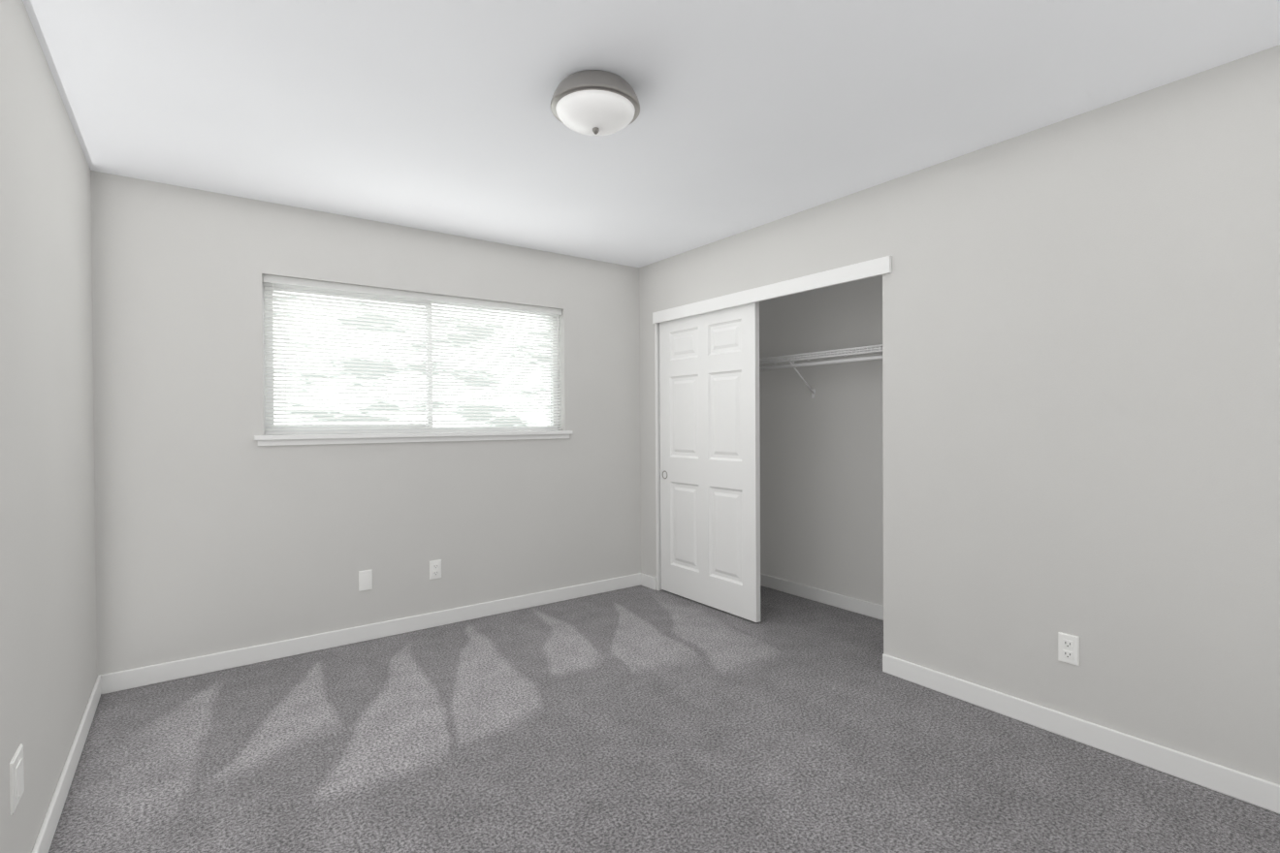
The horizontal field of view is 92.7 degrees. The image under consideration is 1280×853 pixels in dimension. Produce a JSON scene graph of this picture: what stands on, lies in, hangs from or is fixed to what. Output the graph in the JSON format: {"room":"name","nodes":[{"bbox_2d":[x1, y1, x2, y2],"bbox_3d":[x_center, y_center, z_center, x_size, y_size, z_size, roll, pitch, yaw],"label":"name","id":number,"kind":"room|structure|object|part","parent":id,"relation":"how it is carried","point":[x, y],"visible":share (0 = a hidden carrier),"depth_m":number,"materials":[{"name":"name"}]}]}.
{"room":"empty bedroom","nodes":[
{"label":"empty bedroom","id":0,"kind":"room"},
{"bbox_2d":[0,0,97,852],"bbox_3d":[-1.365,0.040,1.139,0.120,2.440,4.131,-1,1,-36],"label":"wall","id":1,"kind":"structure","parent":0,"point":[48,675],"depth_m":1.84,"materials":[{"name":"grey paint"}]},
{"bbox_2d":[9,743,24,815],"bbox_3d":[-1.568,0.886,1.538,0.008,0.126,0.116,-1,1,-36],"label":"electrical outlet","id":2,"kind":"object","parent":1,"relation":"attached to","point":[16,785],"visible":0.96,"depth_m":1.52,"materials":[{"name":"white plastic"}]},
{"bbox_2d":[32,675,100,852],"bbox_3d":[-1.335,1.214,1.232,0.014,0.092,3.997,-1,1,-36],"label":"baseboard","id":3,"kind":"structure","parent":1,"relation":"attached to","point":[45,838],"depth_m":2.07,"materials":[{"name":"white paint"}]},
{"bbox_2d":[90,170,640,675],"bbox_3d":[-1.030,0.013,4.052,4.107,2.440,0.170,-1,1,-36],"label":"wall","id":4,"kind":"structure","parent":0,"point":[218,529],"depth_m":3.32,"materials":[{"name":"grey paint"}]},
{"bbox_2d":[358,570,372,591],"bbox_3d":[-1.588,0.891,3.535,0.070,0.114,0.008,-1,1,-36],"label":"blank wall plate","id":5,"kind":"object","parent":4,"relation":"attached to","point":[365,580],"visible":1,"depth_m":3.53,"materials":[{"name":"white plastic"}]},
{"bbox_2d":[97,573,641,695],"bbox_3d":[-1.257,1.191,3.776,3.151,0.092,0.014,-1,1,-36],"label":"baseboard","id":6,"kind":"structure","parent":4,"relation":"attached to","point":[120,681],"depth_m":3.44,"materials":[{"name":"white paint"}]},
{"bbox_2d":[261,277,557,435],"bbox_3d":[-1.337,-0.392,3.869,1.815,0.859,0.049,-1,1,-36],"label":"window","id":7,"kind":"structure","parent":4,"relation":"in","point":[265,374],"depth_m":3.69,"materials":[{"name":"white"}]},
{"bbox_2d":[262,274,561,434],"bbox_3d":[-1.286,-0.394,3.800,1.803,0.852,0.046,-1,1,-36],"label":"window blinds","id":8,"kind":"object","parent":7,"relation":"attached to","point":[289,283],"visible":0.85,"depth_m":3.70,"materials":[{"name":"white plastic"}]},
{"bbox_2d":[254,430,572,446],"bbox_3d":[-1.281,0.066,3.802,1.905,0.056,0.127,-1,1,-36],"label":"window sill","id":9,"kind":"structure","parent":4,"relation":"attached to","point":[307,439],"depth_m":3.64,"materials":[{"name":"white paint"}]},
{"bbox_2d":[429,559,441,579],"bbox_3d":[-1.263,0.885,3.773,0.070,0.114,0.009,-1,1,-36],"label":"electrical outlet","id":10,"kind":"object","parent":4,"relation":"attached to","point":[434,569],"visible":1,"depth_m":3.77,"materials":[{"name":"white plastic"}]},
{"bbox_2d":[22,0,1279,267],"bbox_3d":[0.184,-1.250,2.376,4.107,0.100,4.301,-1,1,-36],"label":"ceiling","id":11,"kind":"structure","parent":0,"point":[432,114],"depth_m":2.19,"materials":[{"name":"white paint"}]},
{"bbox_2d":[550,69,639,135],"bbox_3d":[-0.157,-1.115,2.161,0.316,0.162,0.316,-1,1,-36],"label":"flush-mount light","id":12,"kind":"object","parent":11,"relation":"attached to","point":[595,103],"visible":1,"depth_m":2.07,"materials":[{"name":"white glass"}]},
{"bbox_2d":[48,585,1279,852],"bbox_3d":[0.200,1.290,2.398,4.107,0.100,4.301,-1,1,-36],"label":"floor","id":13,"kind":"structure","parent":0,"point":[638,720],"depth_m":2.29,"materials":[{"name":"grey carpet"}]},
{"bbox_2d":[759,275,883,606],"bbox_3d":[1.814,0.000,3.546,0.120,2.440,4.011,-1,1,-36],"label":"wall","id":14,"kind":"structure","parent":0,"point":[821,490],"depth_m":4.19,"materials":[{"name":"grey paint"}]},
{"bbox_2d":[759,344,882,398],"bbox_3d":[1.246,-0.340,3.978,0.274,0.285,2.639,-1,1,-36],"label":"shelf","id":15,"kind":"object","parent":14,"relation":"attached to","point":[847,352],"visible":0.42,"depth_m":3.93,"materials":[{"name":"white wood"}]},
{"bbox_2d":[760,574,883,620],"bbox_3d":[1.362,1.172,4.069,0.014,0.092,2.641,-1,1,-36],"label":"baseboard","id":16,"kind":"structure","parent":14,"relation":"attached to","point":[859,606],"depth_m":4.19,"materials":[{"name":"white paint"}]},
{"bbox_2d":[639,44,1279,785],"bbox_3d":[1.237,0.007,3.122,0.120,2.440,4.011,-1,1,-36],"label":"wall","id":17,"kind":"structure","parent":0,"point":[1081,376],"depth_m":2.35,"materials":[{"name":"grey paint"}]},
{"bbox_2d":[640,574,656,590],"bbox_3d":[0.064,1.175,4.627,0.014,0.092,0.177,-1,1,-36],"label":"baseboard","id":18,"kind":"structure","parent":17,"relation":"attached to","point":[649,582],"depth_m":4.61,"materials":[{"name":"white paint"}]},
{"bbox_2d":[654,322,661,590],"bbox_3d":[0.714,0.204,3.838,0.118,2.040,1.858,-1,1,-36],"label":"door frame","id":19,"kind":"structure","parent":17,"relation":"attached to","point":[657,450],"depth_m":4.54,"materials":[{"name":"white paint"}]},
{"bbox_2d":[659,301,760,622],"bbox_3d":[0.446,0.202,4.163,0.040,2.018,0.953,-1,1,-36],"label":"door","id":20,"kind":"structure","parent":17,"relation":"in","point":[710,464],"depth_m":4.09,"materials":[{"name":"white paint"}]},
{"bbox_3d":[0.184,0.356,4.495,0.008,0.062,0.062,-1,1,-36],"label":"handle","id":21,"kind":"part","parent":20,"relation":"part of","materials":[{"name":"silver metal"}]},
{"bbox_2d":[652,256,891,323],"bbox_3d":[0.666,-0.800,3.769,0.019,0.083,1.908,-1,1,-36],"label":"trim","id":22,"kind":"structure","parent":17,"relation":"attached to","point":[855,272],"depth_m":3.53,"materials":[{"name":"white paint"}]},
{"bbox_2d":[1057,632,1079,666],"bbox_3d":[1.690,0.879,2.410,0.009,0.114,0.070,-1,1,-36],"label":"electrical outlet","id":23,"kind":"object","parent":17,"relation":"attached to","point":[1068,649],"visible":1,"depth_m":2.41,"materials":[{"name":"white plastic"}]},
{"bbox_2d":[882,653,1279,814],"bbox_3d":[1.796,1.185,2.267,0.014,0.092,1.962,-1,1,-36],"label":"baseboard","id":24,"kind":"structure","parent":17,"relation":"attached to","point":[1242,786],"depth_m":2.31,"materials":[{"name":"white paint"}]},
{"label":"outside","id":25,"kind":"structure","parent":0,"visible":0},
{"bbox_2d":[272,290,550,435],"bbox_3d":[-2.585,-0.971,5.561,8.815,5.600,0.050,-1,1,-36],"label":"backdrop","id":26,"kind":"structure","parent":25,"point":[406,368],"depth_m":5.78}
]}

